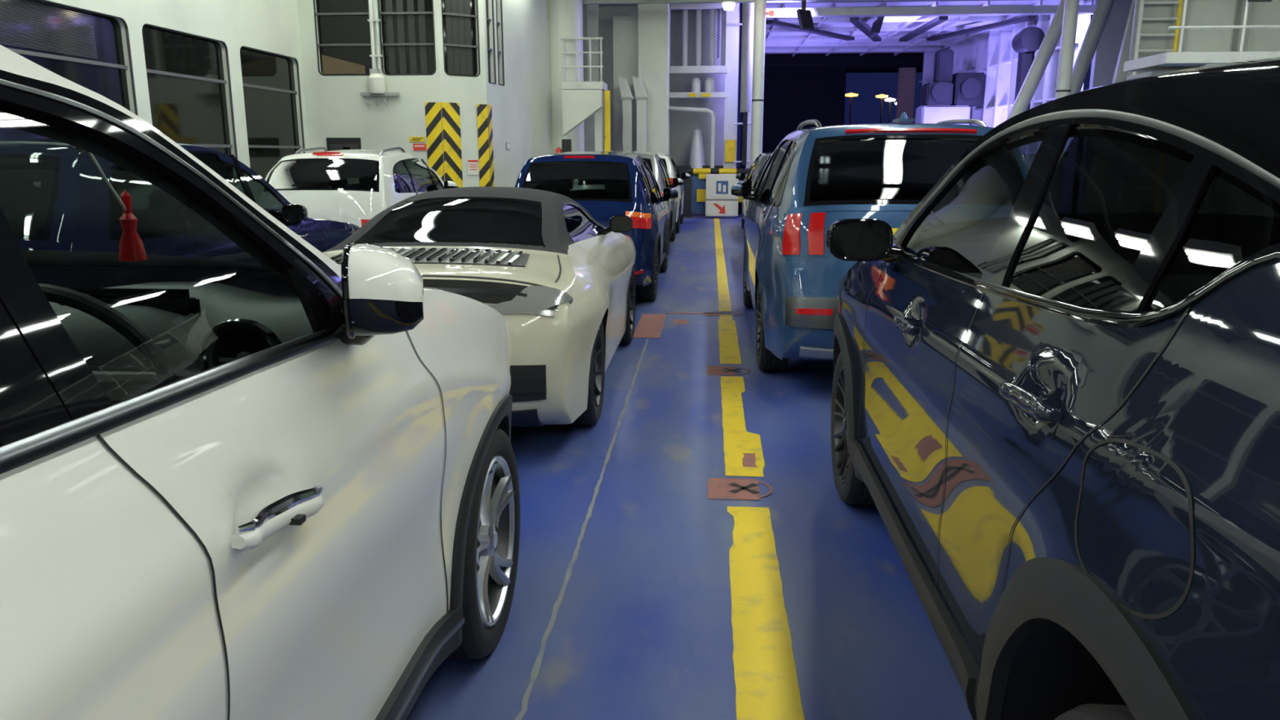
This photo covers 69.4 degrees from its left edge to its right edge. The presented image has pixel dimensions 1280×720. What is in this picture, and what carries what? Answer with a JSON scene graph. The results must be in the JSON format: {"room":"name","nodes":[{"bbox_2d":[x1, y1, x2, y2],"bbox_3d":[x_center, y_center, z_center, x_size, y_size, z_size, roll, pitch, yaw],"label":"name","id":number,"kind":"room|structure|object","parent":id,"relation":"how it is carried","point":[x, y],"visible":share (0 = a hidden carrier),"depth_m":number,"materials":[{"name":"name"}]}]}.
{"room":"ferry car deck","nodes":[
{"label":"ferry car deck","id":0,"kind":"room"},
{"bbox_2d":[44,0,308,168],"bbox_3d":[-7.143,-2.331,4.134,0.120,5.950,26.000,1,13,4],"label":"wall","id":1,"kind":"structure","parent":0,"point":[273,26],"depth_m":14.20,"materials":[{"name":"white paint"}]},
{"bbox_2d":[0,0,137,140],"bbox_3d":[-6.677,-2.970,10.562,0.137,2.200,2.900,1,13,4],"label":"window","id":2,"kind":"structure","parent":1,"relation":"in","point":[84,47],"depth_m":10.81,"materials":[{"name":"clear glass"}]},
{"bbox_2d":[0,0,97,58],"bbox_3d":[-6.723,-3.691,10.122,0.006,0.519,2.310,1,13,4],"label":"blind","id":3,"kind":"object","parent":2,"relation":"attached to","point":[30,25],"depth_m":10.45,"materials":[{"name":"grey"}]},
{"bbox_2d":[142,23,237,159],"bbox_3d":[-6.468,-3.582,13.307,0.137,2.200,2.240,1,13,4],"label":"window","id":4,"kind":"structure","parent":1,"relation":"in","point":[185,77],"depth_m":13.29,"materials":[{"name":"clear glass"}]},
{"bbox_2d":[240,45,305,179],"bbox_3d":[-6.280,-4.132,15.774,0.137,2.200,2.170,1,13,4],"label":"window","id":5,"kind":"structure","parent":1,"relation":"in","point":[269,92],"depth_m":15.72,"materials":[{"name":"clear glass"}]},
{"bbox_2d":[549,0,584,153],"bbox_3d":[-1.717,-6.125,21.265,0.840,5.900,0.840,1,13,4],"label":"wall","id":6,"kind":"structure","parent":0,"point":[566,15],"depth_m":20.76,"materials":[{"name":"white paint"}]},
{"bbox_2d":[312,0,372,75],"bbox_3d":[-5.301,-6.246,16.546,1.090,2.310,0.146,1,13,4],"label":"window","id":7,"kind":"structure","parent":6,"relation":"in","point":[343,25],"depth_m":16.67,"materials":[{"name":"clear glass"}]},
{"bbox_2d":[326,137,360,151],"bbox_3d":[-5.442,-3.912,16.990,0.640,0.340,0.015,1,13,4],"label":"panel","id":8,"kind":"object","parent":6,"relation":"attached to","point":[332,144],"visible":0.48,"depth_m":16.97,"materials":[{"name":"black"}]},
{"bbox_2d":[367,0,383,74],"bbox_3d":[-4.722,-6.215,16.386,0.220,2.200,0.085,1,13,4],"label":"conduit","id":9,"kind":"object","parent":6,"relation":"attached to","point":[373,55],"visible":0.87,"depth_m":16.45,"materials":[{"name":"metal"}]},
{"bbox_2d":[377,0,435,75],"bbox_3d":[-4.150,-6.227,16.462,1.040,2.310,0.146,1,13,4],"label":"window","id":10,"kind":"structure","parent":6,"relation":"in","point":[408,37],"depth_m":16.58,"materials":[{"name":"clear glass"}]},
{"bbox_2d":[385,0,395,73],"bbox_3d":[-4.477,-6.203,16.516,0.120,2.080,0.010,1,13,4],"label":"curtain","id":11,"kind":"object","parent":10,"relation":"hanging from","point":[390,5],"depth_m":16.60,"materials":[{"name":"grey fabric"}]},
{"bbox_2d":[395,0,406,73],"bbox_3d":[-4.283,-6.200,16.502,0.120,2.080,0.010,1,13,4],"label":"curtain","id":12,"kind":"object","parent":10,"relation":"hanging from","point":[401,5],"depth_m":16.58,"materials":[{"name":"grey fabric"}]},
{"bbox_2d":[406,0,417,73],"bbox_3d":[-4.088,-6.197,16.488,0.120,2.080,0.010,1,13,4],"label":"curtain","id":13,"kind":"object","parent":10,"relation":"hanging from","point":[411,5],"depth_m":16.57,"materials":[{"name":"grey fabric"}]},
{"bbox_2d":[417,0,427,73],"bbox_3d":[-3.894,-6.194,16.474,0.120,2.080,0.010,1,13,4],"label":"curtain","id":14,"kind":"object","parent":10,"relation":"hanging from","point":[422,4],"depth_m":16.56,"materials":[{"name":"grey fabric"}]},
{"bbox_2d":[409,137,424,142],"bbox_3d":[-4.066,-4.026,16.860,0.280,0.090,0.015,1,13,4],"label":"warning sign","id":15,"kind":"object","parent":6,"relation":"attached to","point":[411,139],"visible":1,"depth_m":16.86,"materials":[{"name":"yellow"}]},
{"bbox_2d":[413,143,426,150],"bbox_3d":[-4.026,-3.889,16.887,0.240,0.120,0.015,1,13,4],"label":"fire sign","id":16,"kind":"object","parent":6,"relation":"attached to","point":[415,146],"visible":1,"depth_m":16.88,"materials":[{"name":"red"}]},
{"bbox_2d":[297,0,552,186],"bbox_3d":[-4.064,-5.622,18.892,3.780,5.950,4.614,1,13,4],"label":"wall","id":17,"kind":"structure","parent":6,"relation":"attached to","point":[335,107],"depth_m":17.02,"materials":[{"name":"white paint"}]},
{"bbox_2d":[360,68,399,106],"bbox_3d":[-4.700,-4.887,16.570,0.690,0.633,0.300,1,13,4],"label":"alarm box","id":18,"kind":"object","parent":17,"relation":"attached to","point":[376,82],"visible":1,"depth_m":16.48,"materials":[{"name":"beige"}]},
{"bbox_2d":[424,102,462,187],"bbox_3d":[-3.579,-3.637,16.978,0.623,2.110,0.120,-4,13,-18],"label":"board","id":19,"kind":"object","parent":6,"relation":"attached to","point":[451,132],"visible":0.59,"depth_m":16.89,"materials":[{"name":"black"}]},
{"bbox_2d":[440,0,480,76],"bbox_3d":[-3.274,-6.274,16.669,0.760,2.310,0.145,-9,15,-35],"label":"window","id":20,"kind":"structure","parent":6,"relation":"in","point":[458,16],"depth_m":16.79,"materials":[{"name":"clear glass"}]},
{"bbox_2d":[444,0,453,74],"bbox_3d":[-3.440,-6.219,16.585,0.120,2.080,0.010,-9,15,-35],"label":"curtain","id":21,"kind":"object","parent":20,"relation":"hanging from","point":[449,4],"depth_m":16.67,"materials":[{"name":"grey fabric"}]},
{"bbox_2d":[450,0,460,74],"bbox_3d":[-3.339,-6.235,16.657,0.120,2.080,0.010,-9,15,-35],"label":"curtain","id":22,"kind":"object","parent":20,"relation":"hanging from","point":[455,4],"depth_m":16.73,"materials":[{"name":"grey fabric"}]},
{"bbox_2d":[457,0,466,75],"bbox_3d":[-3.239,-6.251,16.730,0.120,2.080,0.010,-9,15,-35],"label":"curtain","id":23,"kind":"object","parent":20,"relation":"hanging from","point":[461,4],"depth_m":16.81,"materials":[{"name":"grey fabric"}]},
{"bbox_2d":[463,0,472,75],"bbox_3d":[-3.138,-6.267,16.802,0.120,2.080,0.010,-9,15,-35],"label":"curtain","id":24,"kind":"object","parent":20,"relation":"hanging from","point":[468,4],"depth_m":16.88,"materials":[{"name":"grey fabric"}]},
{"bbox_2d":[466,159,479,174],"bbox_3d":[-3.119,-3.606,17.273,0.220,0.280,0.015,-9,15,-35],"label":"notice sign","id":25,"kind":"object","parent":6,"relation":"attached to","point":[473,164],"visible":1,"depth_m":17.26,"materials":[{"name":"beige"}]},
{"bbox_2d":[476,104,493,186],"bbox_3d":[-2.881,-3.740,17.459,0.077,2.100,0.388,9,15,34],"label":"board","id":26,"kind":"object","parent":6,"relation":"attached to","point":[485,144],"visible":0.69,"depth_m":17.36,"materials":[{"name":"black"}]},
{"bbox_2d":[485,0,496,84],"bbox_3d":[-2.851,-6.346,17.199,0.146,2.400,0.420,3,13,13],"label":"window","id":27,"kind":"structure","parent":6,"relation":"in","point":[488,20],"depth_m":17.39,"materials":[{"name":"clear glass"}]},
{"bbox_2d":[495,0,504,85],"bbox_3d":[-2.745,-6.445,17.646,0.146,2.400,0.360,3,13,13],"label":"window","id":28,"kind":"structure","parent":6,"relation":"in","point":[501,12],"depth_m":17.80,"materials":[{"name":"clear glass"}]},
{"bbox_2d":[560,37,607,91],"bbox_3d":[-1.257,-6.715,21.047,0.930,1.106,0.900,1,13,4],"label":"gallery","id":29,"kind":"object","parent":6,"relation":"attached to","point":[576,85],"visible":0.98,"depth_m":20.66,"materials":[{"name":"metal"}]},
{"bbox_2d":[795,0,814,31],"bbox_3d":[4.010,-8.354,22.424,0.430,0.683,0.261,-10,16,-39],"label":"floodlight","id":30,"kind":"object","parent":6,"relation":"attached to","point":[804,16],"visible":1,"depth_m":22.37,"materials":[{"name":"grey"}]},
{"bbox_2d":[583,113,604,151],"bbox_3d":[-1.323,-4.908,22.123,0.900,3.150,0.200,1,13,4],"label":"wall","id":31,"kind":"structure","parent":0,"point":[588,124],"depth_m":21.91,"materials":[{"name":"metal"}]},
{"bbox_2d":[582,4,638,151],"bbox_3d":[-0.836,-6.651,23.623,2.500,5.900,0.150,1,13,4],"label":"wall","id":32,"kind":"structure","parent":0,"point":[606,12],"depth_m":23.25,"materials":[{"name":"white paint"}]},
{"bbox_2d":[586,4,638,151],"bbox_3d":[-0.657,-6.494,22.919,1.357,5.900,0.429,-4,13,-18],"label":"pillar","id":33,"kind":"structure","parent":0,"point":[625,27],"depth_m":22.68,"materials":[{"name":"white paint"}]},
{"bbox_2d":[638,3,669,154],"bbox_3d":[0.334,-6.463,22.780,0.720,5.900,0.400,1,13,4],"label":"wall column","id":34,"kind":"structure","parent":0,"point":[653,19],"depth_m":22.44,"materials":[{"name":"white paint"}]},
{"bbox_2d":[406,214,973,719],"bbox_3d":[3.842,-0.048,8.018,21.500,0.203,34.200,1,13,4],"label":"floor","id":35,"kind":"structure","parent":0,"point":[644,590],"depth_m":3.72,"materials":[{"name":"blue paint"}]},
{"bbox_2d":[0,138,359,261],"bbox_3d":[-3.689,-0.860,7.285,2.057,1.708,4.771,1,13,4],"label":"car","id":36,"kind":"object","parent":35,"relation":"on","point":[54,197],"visible":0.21,"depth_m":5.36,"materials":[{"name":"blue paint"}]},
{"bbox_2d":[283,205,303,221],"bbox_3d":[-2.749,-1.164,7.333,0.180,0.130,0.001,1,13,4],"label":"mirror glass","id":37,"kind":"object","parent":36,"relation":"attached to","point":[293,213],"depth_m":7.33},
{"bbox_2d":[0,44,519,719],"bbox_3d":[-1.517,0.330,1.555,2.238,1.880,4.844,1,13,4],"label":"car","id":38,"kind":"object","parent":35,"relation":"on","point":[283,484],"visible":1,"depth_m":1.51,"materials":[{"name":"white paint"}]},
{"bbox_2d":[73,146,147,262],"bbox_3d":[-0.886,-0.280,1.541,0.044,0.245,0.133,1,13,4],"label":"hanging ornament","id":39,"kind":"object","parent":38,"relation":"hanging from","point":[131,248],"visible":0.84,"depth_m":1.59,"materials":[{"name":"red"}]},
{"bbox_2d":[349,298,423,335],"bbox_3d":[-0.462,-0.132,1.693,0.125,0.158,0.240,-3,13,-11],"label":"mirror","id":40,"kind":"object","parent":38,"relation":"attached to","point":[367,317],"depth_m":1.59,"materials":[{"name":"black mirror"}]},
{"bbox_2d":[265,146,457,227],"bbox_3d":[-3.512,-2.044,12.638,2.083,1.688,4.372,1,13,4],"label":"car","id":41,"kind":"object","parent":35,"relation":"on","point":[353,186],"visible":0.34,"depth_m":10.65,"materials":[{"name":"white paint"}]},
{"bbox_2d":[312,151,340,155],"bbox_3d":[-3.693,-2.430,10.882,0.318,0.038,0.058,1,13,4],"label":"brake light","id":42,"kind":"object","parent":41,"relation":"attached to","point":[314,153],"depth_m":10.86,"materials":[{"name":"red"}]},
{"bbox_2d":[360,219,369,226],"bbox_3d":[-2.990,-1.540,10.551,0.366,0.136,0.054,-2,13,-11],"label":"tail lamp","id":43,"kind":"object","parent":41,"relation":"on","point":[362,221],"depth_m":10.51,"materials":[{"name":"red"}]},
{"bbox_2d":[322,186,635,426],"bbox_3d":[-1.102,-0.605,6.926,2.042,1.367,4.798,1,13,4],"label":"sports car","id":44,"kind":"object","parent":35,"relation":"on","point":[562,281],"visible":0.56,"depth_m":5.46,"materials":[{"name":"beige paint"}]},
{"bbox_2d":[329,247,529,266],"bbox_3d":[-1.220,-0.587,5.302,1.202,0.083,0.489,1,13,4],"label":"grille","id":45,"kind":"object","parent":44,"relation":"attached to","point":[452,256],"depth_m":5.22,"materials":[{"name":"silver"}]},
{"bbox_2d":[511,408,542,426],"bbox_3d":[-1.269,0.297,4.830,1.505,0.156,0.228,1,13,4],"label":"diffuser","id":46,"kind":"object","parent":44,"relation":"attached to","point":[520,417],"depth_m":4.73,"materials":[{"name":"black"}]},
{"bbox_2d":[509,364,546,402],"bbox_3d":[-0.627,0.118,4.646,0.311,0.198,0.046,-1,13,-6],"label":"vent","id":47,"kind":"object","parent":44,"relation":"attached to","point":[528,382],"depth_m":4.64,"materials":[{"name":"black"}]},
{"bbox_2d":[487,285,573,314],"bbox_3d":[-0.589,-0.300,4.648,0.557,0.130,0.140,-4,13,-19],"label":"tail lamp","id":48,"kind":"object","parent":44,"relation":"attached to","point":[506,300],"depth_m":4.64,"materials":[{"name":"grey"}]},
{"bbox_2d":[610,217,631,231],"bbox_3d":[-0.147,-1.051,7.149,0.170,0.124,0.001,1,13,4],"label":"mirror glass","id":49,"kind":"object","parent":44,"relation":"attached to","point":[617,224],"depth_m":7.15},
{"bbox_2d":[555,139,571,153],"bbox_3d":[-1.717,-3.993,20.846,0.350,1.920,0.140,1,13,4],"label":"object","id":50,"kind":"object","parent":35,"relation":"on","point":[566,144],"visible":0.41,"depth_m":20.61,"materials":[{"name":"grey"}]},
{"bbox_2d":[515,151,678,301],"bbox_3d":[-0.500,-1.762,11.506,1.943,1.630,4.572,1,13,4],"label":"car","id":51,"kind":"object","parent":35,"relation":"on","point":[607,184],"visible":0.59,"depth_m":9.50,"materials":[{"name":"blue paint"}]},
{"bbox_2d":[564,155,594,158],"bbox_3d":[-0.632,-2.107,9.614,0.319,0.033,0.036,1,13,4],"label":"brake light","id":52,"kind":"object","parent":51,"relation":"attached to","point":[565,157],"depth_m":9.60,"materials":[{"name":"red"}]},
{"bbox_2d":[625,211,651,217],"bbox_3d":[-0.018,-1.464,9.315,0.272,0.076,0.052,-3,13,-14],"label":"lamp","id":53,"kind":"object","parent":51,"relation":"on","point":[631,214],"depth_m":9.30,"materials":[{"name":"orange"}]},
{"bbox_2d":[629,216,651,228],"bbox_3d":[-0.026,-1.384,9.311,0.292,0.129,0.051,-3,13,-14],"label":"tail lamp","id":54,"kind":"object","parent":51,"relation":"attached to","point":[638,222],"depth_m":9.31,"materials":[{"name":"red"}]},
{"bbox_2d":[663,188,669,198],"bbox_3d":[0.338,-2.063,11.456,0.001,0.130,0.180,-6,14,-25],"label":"mirror glass","id":55,"kind":"object","parent":51,"relation":"attached to","point":[666,191],"depth_m":11.47,"materials":[{"name":"black"}]},
{"bbox_2d":[669,193,678,199],"bbox_3d":[0.396,-2.069,11.483,0.140,0.130,0.180,-6,14,-25],"label":"mirror","id":56,"kind":"object","parent":51,"relation":"attached to","point":[672,196],"depth_m":11.41,"materials":[{"name":"black mirror"}]},
{"bbox_2d":[594,91,603,151],"bbox_3d":[-0.926,-4.578,21.036,0.180,2.980,0.180,1,13,4],"label":"frame post","id":57,"kind":"object","parent":35,"relation":"on","point":[598,115],"visible":0.16,"depth_m":20.81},
{"bbox_2d":[561,89,602,135],"bbox_3d":[-1.279,-5.505,20.599,0.870,0.980,0.300,1,13,4],"label":"bracket","id":58,"kind":"object","parent":57,"relation":"attached to","point":[578,105],"visible":1,"depth_m":20.43,"materials":[{"name":"metal"}]},
{"bbox_2d":[604,90,610,151],"bbox_3d":[-0.731,-4.562,20.963,0.120,2.980,0.160,1,13,4],"label":"post","id":59,"kind":"object","parent":35,"relation":"on","point":[606,93],"visible":0.4,"depth_m":20.71,"materials":[{"name":"metal"}]},
{"bbox_2d":[617,76,634,150],"bbox_3d":[-0.334,-5.163,22.648,0.370,3.420,0.200,1,13,4],"label":"strut","id":60,"kind":"object","parent":35,"relation":"on","point":[627,97],"visible":0.59,"depth_m":22.38,"materials":[{"name":"grey paint"}]},
{"bbox_2d":[632,76,648,151],"bbox_3d":[0.005,-5.158,22.623,0.370,3.420,0.200,1,13,4],"label":"strut","id":61,"kind":"object","parent":35,"relation":"on","point":[641,96],"visible":0.59,"depth_m":22.36,"materials":[{"name":"grey paint"}]},
{"bbox_2d":[608,150,683,255],"bbox_3d":[-0.216,-2.782,16.024,1.943,1.656,4.372,1,13,4],"label":"car","id":62,"kind":"object","parent":35,"relation":"on","point":[655,162],"visible":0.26,"depth_m":14.86,"materials":[{"name":"silver metal"}]},
{"bbox_2d":[655,152,690,232],"bbox_3d":[0.110,-3.728,20.308,1.983,1.636,4.372,1,13,4],"label":"car","id":63,"kind":"object","parent":35,"relation":"on","point":[672,169],"visible":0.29,"depth_m":18.88,"materials":[{"name":"white paint"}]},
{"bbox_2d":[667,2,754,214],"bbox_3d":[1.770,-6.503,23.994,2.253,5.450,1.205,1,13,4],"label":"wall","id":64,"kind":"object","parent":35,"relation":"on","point":[704,38],"visible":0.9,"depth_m":24.02,"materials":[{"name":"grey paint"}]},
{"bbox_2d":[740,2,753,164],"bbox_3d":[2.644,-7.091,22.977,0.260,4.400,0.260,1,13,4],"label":"hydraulic ram","id":65,"kind":"object","parent":64,"relation":"attached to","point":[748,7],"visible":1,"depth_m":22.85,"materials":[{"name":"grey paint"}]},
{"bbox_2d":[684,168,749,217],"bbox_3d":[2.131,-4.284,23.708,1.980,1.242,0.172,1,13,4],"label":"barrier","id":66,"kind":"object","parent":35,"relation":"on","point":[695,194],"visible":0.65,"depth_m":23.71,"materials":[{"name":"black"}]},
{"bbox_2d":[705,173,738,216],"bbox_3d":[2.078,-4.179,23.425,0.820,1.040,0.376,1,13,4],"label":"sign box","id":67,"kind":"object","parent":35,"relation":"on","point":[719,199],"visible":0.91,"depth_m":23.27,"materials":[{"name":"beige"}]},
{"bbox_2d":[713,366,751,374],"bbox_3d":[0.696,0.078,6.981,0.280,0.002,0.280,1,13,4],"label":"socket","id":68,"kind":"object","parent":35,"relation":"on","point":[714,370],"visible":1,"depth_m":6.96,"materials":[{"name":"black"}]},
{"bbox_2d":[715,478,773,498],"bbox_3d":[0.508,0.627,4.519,0.280,0.002,0.280,1,13,4],"label":"socket","id":69,"kind":"object","parent":35,"relation":"on","point":[740,487],"visible":1,"depth_m":4.51,"materials":[{"name":"black"}]},
{"bbox_2d":[735,151,773,229],"bbox_3d":[2.957,-3.349,18.584,2.063,1.648,4.672,1,13,4],"label":"car","id":70,"kind":"object","parent":35,"relation":"on","point":[756,166],"visible":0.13,"depth_m":17.72,"materials":[{"name":"grey paint"}]},
{"bbox_2d":[740,151,773,208],"bbox_3d":[2.502,-2.257,13.519,2.103,1.721,4.672,1,13,4],"label":"car","id":71,"kind":"object","parent":35,"relation":"on","point":[763,166],"visible":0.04,"depth_m":13.52,"materials":[{"name":"grey paint"}]},
{"bbox_2d":[750,0,766,166],"bbox_3d":[2.844,-6.259,22.326,0.292,5.700,0.292,1,13,4],"label":"steel pole","id":72,"kind":"object","parent":35,"relation":"on","point":[760,6],"visible":0.8,"depth_m":22.11,"materials":[{"name":"white"}]},
{"bbox_2d":[731,111,993,371],"bbox_3d":[1.917,-1.150,8.203,2.208,1.875,5.088,1,13,4],"label":"car","id":73,"kind":"object","parent":35,"relation":"on","point":[791,277],"visible":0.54,"depth_m":5.96,"materials":[{"name":"blue metal"}]},
{"bbox_2d":[731,189,742,196],"bbox_3d":[0.922,-1.581,8.562,0.140,0.130,0.180,8,15,33],"label":"mirror","id":74,"kind":"object","parent":73,"relation":"attached to","point":[738,193],"depth_m":8.49,"materials":[{"name":"black mirror"}]},
{"bbox_2d":[742,182,750,195],"bbox_3d":[0.976,-1.574,8.527,0.001,0.130,0.180,8,15,33],"label":"mirror glass","id":75,"kind":"object","parent":73,"relation":"attached to","point":[745,186],"depth_m":8.53,"materials":[{"name":"black"}]},
{"bbox_2d":[782,213,802,254],"bbox_3d":[0.974,-0.802,5.899,0.125,0.266,0.072,7,14,27],"label":"tail lamp","id":76,"kind":"object","parent":73,"relation":"attached to","point":[792,224],"depth_m":5.88,"materials":[{"name":"red"}]},
{"bbox_2d":[808,212,825,254],"bbox_3d":[1.116,-0.799,5.850,0.104,0.266,0.068,3,13,13],"label":"tail lamp","id":77,"kind":"object","parent":73,"relation":"attached to","point":[816,220],"depth_m":5.84,"materials":[{"name":"red"}]},
{"bbox_2d":[844,128,977,133],"bbox_3d":[1.765,-1.493,6.027,0.843,0.036,0.035,1,13,4],"label":"brake light","id":78,"kind":"object","parent":73,"relation":"on","point":[858,131],"depth_m":6.02,"materials":[{"name":"red"}]},
{"bbox_2d":[826,57,1279,719],"bbox_3d":[1.748,0.112,2.695,2.328,1.808,5.144,1,13,4],"label":"coupe crossover","id":79,"kind":"object","parent":35,"relation":"on","point":[1055,393],"visible":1,"depth_m":1.63,"materials":[{"name":"black paint"}]},
{"bbox_2d":[826,238,832,254],"bbox_3d":[0.727,-0.416,3.129,0.203,0.132,0.220,1,13,4],"label":"mirror","id":80,"kind":"object","parent":79,"relation":"attached to","point":[829,241],"depth_m":3.03,"materials":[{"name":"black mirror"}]},
{"bbox_2d":[832,222,888,257],"bbox_3d":[0.724,-0.393,3.028,0.196,0.128,0.001,1,13,4],"label":"mirror glass","id":81,"kind":"object","parent":79,"relation":"attached to","point":[854,239],"depth_m":3.03,"materials":[{"name":"mirror"}]},
{"bbox_2d":[1055,0,1079,99],"bbox_3d":[8.986,-5.658,19.629,0.292,5.700,0.292,1,13,4],"label":"steel pole","id":82,"kind":"object","parent":35,"relation":"on","point":[1069,17],"visible":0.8,"depth_m":19.33,"materials":[{"name":"white"}]},
{"bbox_2d":[1111,0,1135,83],"bbox_3d":[10.081,-5.583,19.521,1.100,5.600,0.120,1,13,4],"label":"panel","id":83,"kind":"object","parent":35,"relation":"on","point":[1119,75],"visible":0.02,"depth_m":19.28,"materials":[{"name":"white paint"}]},
{"bbox_2d":[1127,0,1182,75],"bbox_3d":[10.246,-5.377,18.599,0.830,5.600,0.240,1,13,4],"label":"ladder","id":84,"kind":"object","parent":35,"relation":"on","point":[1151,35],"visible":0.17,"depth_m":18.34,"materials":[{"name":"metal"}]},
{"bbox_2d":[739,112,745,181],"bbox_3d":[3.629,-8.004,30.610,0.150,5.500,12.400,1,13,4],"label":"wall","id":85,"kind":"structure","parent":0,"point":[741,165],"depth_m":35.76,"materials":[{"name":"grey"}]},
{"bbox_2d":[765,4,1096,17],"bbox_3d":[7.263,-8.620,22.850,8.300,0.180,0.300,1,13,4],"label":"ceiling beam","id":86,"kind":"structure","parent":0,"point":[1049,9],"depth_m":22.75,"materials":[{"name":"metal"}]},
{"bbox_2d":[764,0,1097,56],"bbox_3d":[8.238,-10.456,29.660,9.200,0.400,12.500,1,13,4],"label":"ceiling","id":87,"kind":"structure","parent":0,"point":[897,35],"depth_m":28.19,"materials":[{"name":"grey"}]},
{"bbox_2d":[582,0,964,4],"bbox_3d":[4.256,-8.716,21.465,13.500,1.030,2.200,1,13,4],"label":"trim","id":88,"kind":"structure","parent":87,"relation":"attached to","point":[584,2],"depth_m":20.86,"materials":[{"name":"grey paint"}]},
{"bbox_2d":[722,2,734,10],"bbox_3d":[2.020,-8.131,21.047,0.290,0.330,0.290,1,13,4],"label":"lamp","id":89,"kind":"object","parent":88,"relation":"attached to","point":[727,6],"visible":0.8,"depth_m":20.97,"materials":[{"name":"beige"}]},
{"bbox_2d":[868,16,884,38],"bbox_3d":[6.558,-9.288,25.580,0.222,0.595,1.280,1,13,4],"label":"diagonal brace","id":90,"kind":"object","parent":87,"relation":"attached to","point":[877,24],"visible":0.79,"depth_m":25.32,"materials":[{"name":"grey"}]},
{"bbox_2d":[918,38,977,124],"bbox_3d":[11.116,-8.738,33.672,0.481,5.600,5.107,-1,13,-4],"label":"wall","id":91,"kind":"structure","parent":0,"point":[965,55],"depth_m":32.43,"materials":[{"name":"metal"}]},
{"bbox_2d":[969,22,1026,128],"bbox_3d":[11.282,-7.754,29.258,0.482,5.600,4.043,0,13,0],"label":"wall","id":92,"kind":"structure","parent":0,"point":[996,57],"depth_m":28.79,"materials":[{"name":"metal"}]},
{"bbox_2d":[1026,0,1092,108],"bbox_3d":[11.201,-6.926,25.546,0.481,5.600,3.613,1,13,3],"label":"wall","id":93,"kind":"structure","parent":0,"point":[1045,92],"depth_m":24.90,"materials":[{"name":"metal"}]},
{"bbox_2d":[1011,26,1044,111],"bbox_3d":[10.905,-8.171,26.166,0.720,2.360,0.900,1,13,4],"label":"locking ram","id":94,"kind":"object","parent":93,"relation":"attached to","point":[1028,40],"visible":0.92,"depth_m":25.85,"materials":[{"name":"grey"}]},
{"bbox_2d":[1088,0,1132,88],"bbox_3d":[11.423,-6.284,21.975,1.400,5.900,0.200,1,13,4],"label":"wall","id":95,"kind":"structure","parent":0,"point":[1104,60],"depth_m":21.66,"materials":[{"name":"metal"}]},
{"bbox_2d":[1184,0,1279,52],"bbox_3d":[13.081,-5.583,18.717,4.800,5.950,0.200,1,13,4],"label":"wall","id":96,"kind":"structure","parent":0,"point":[1202,12],"depth_m":18.47,"materials":[{"name":"metal"}]},
{"bbox_2d":[1123,0,1279,79],"bbox_3d":[10.646,-5.229,14.615,5.050,1.646,1.500,1,13,4],"label":"gallery","id":97,"kind":"object","parent":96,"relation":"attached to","point":[1166,62],"visible":0.71,"depth_m":14.14,"materials":[{"name":"grey paint"}]},
{"bbox_2d":[1177,0,1253,52],"bbox_3d":[11.395,-5.396,18.682,1.350,5.600,0.200,1,13,4],"label":"trim","id":98,"kind":"structure","parent":96,"relation":"attached to","point":[1241,6],"depth_m":18.32,"materials":[{"name":"grey paint"}]},
{"bbox_3d":[3.797,-5.528,6.183,21.500,0.600,33.000,1,13,4],"label":"ceiling","id":99,"kind":"structure","parent":0,"visible":0},
{"bbox_2d":[1005,0,1064,120],"bbox_3d":[8.963,-6.633,20.749,1.640,3.597,0.320,1,13,4],"label":"diagonal brace","id":100,"kind":"object","parent":99,"relation":"attached to","point":[1053,34],"visible":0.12,"depth_m":20.64,"materials":[{"name":"grey"}]},
{"bbox_2d":[1070,0,1114,94],"bbox_3d":[9.758,-6.673,20.268,1.394,3.883,0.320,1,13,4],"label":"diagonal brace","id":101,"kind":"object","parent":99,"relation":"attached to","point":[1103,8],"visible":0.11,"depth_m":20.10,"materials":[{"name":"grey paint"}]},
{"bbox_3d":[7.678,-5.103,30.743,8.100,0.180,12.800,1,13,4],"label":"floor","id":102,"kind":"structure","parent":0,"visible":0},
{"bbox_2d":[895,67,915,123],"bbox_3d":[9.562,-8.200,33.556,0.550,4.600,0.300,1,13,4],"label":"post","id":103,"kind":"object","parent":102,"relation":"on","point":[906,76],"visible":0.36,"depth_m":33.11,"materials":[{"name":"brown"}]},
{"bbox_2d":[915,49,986,124],"bbox_3d":[9.903,-7.463,29.790,2.000,4.800,1.300,1,13,4],"label":"machinery","id":104,"kind":"object","parent":102,"relation":"on","point":[950,96],"visible":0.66,"depth_m":29.21,"materials":[{"name":"grey paint"}]},
{"label":"outside","id":105,"kind":"structure","parent":0,"visible":0},
{"bbox_2d":[740,53,924,213],"bbox_3d":[8.924,-9.877,39.241,9.000,7.400,4.000,1,13,4],"label":"doorway","id":106,"kind":"object","parent":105,"point":[798,88],"visible":0.21,"depth_m":38.07,"materials":[{"name":"black"}]},
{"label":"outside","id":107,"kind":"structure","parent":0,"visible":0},
{"bbox_2d":[845,93,857,124],"bbox_3d":[34.743,-38.353,153.183,2.300,11.387,2.300,1,13,4],"label":"lamp","id":108,"kind":"object","parent":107,"point":[849,94],"visible":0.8,"depth_m":152.11,"materials":[{"name":"black"}]},
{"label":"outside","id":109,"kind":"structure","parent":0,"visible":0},
{"bbox_2d":[875,93,888,124],"bbox_3d":[39.702,-38.163,152.848,2.070,11.161,2.070,1,13,4],"label":"lamp","id":110,"kind":"object","parent":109,"point":[882,95],"visible":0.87,"depth_m":151.74,"materials":[{"name":"black"}]},
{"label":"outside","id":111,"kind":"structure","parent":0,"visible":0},
{"bbox_2d":[884,97,895,123],"bbox_3d":[41.054,-37.865,152.811,1.840,10.596,1.840,1,13,4],"label":"lamp","id":112,"kind":"object","parent":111,"point":[888,99],"visible":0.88,"depth_m":151.78,"materials":[{"name":"black"}]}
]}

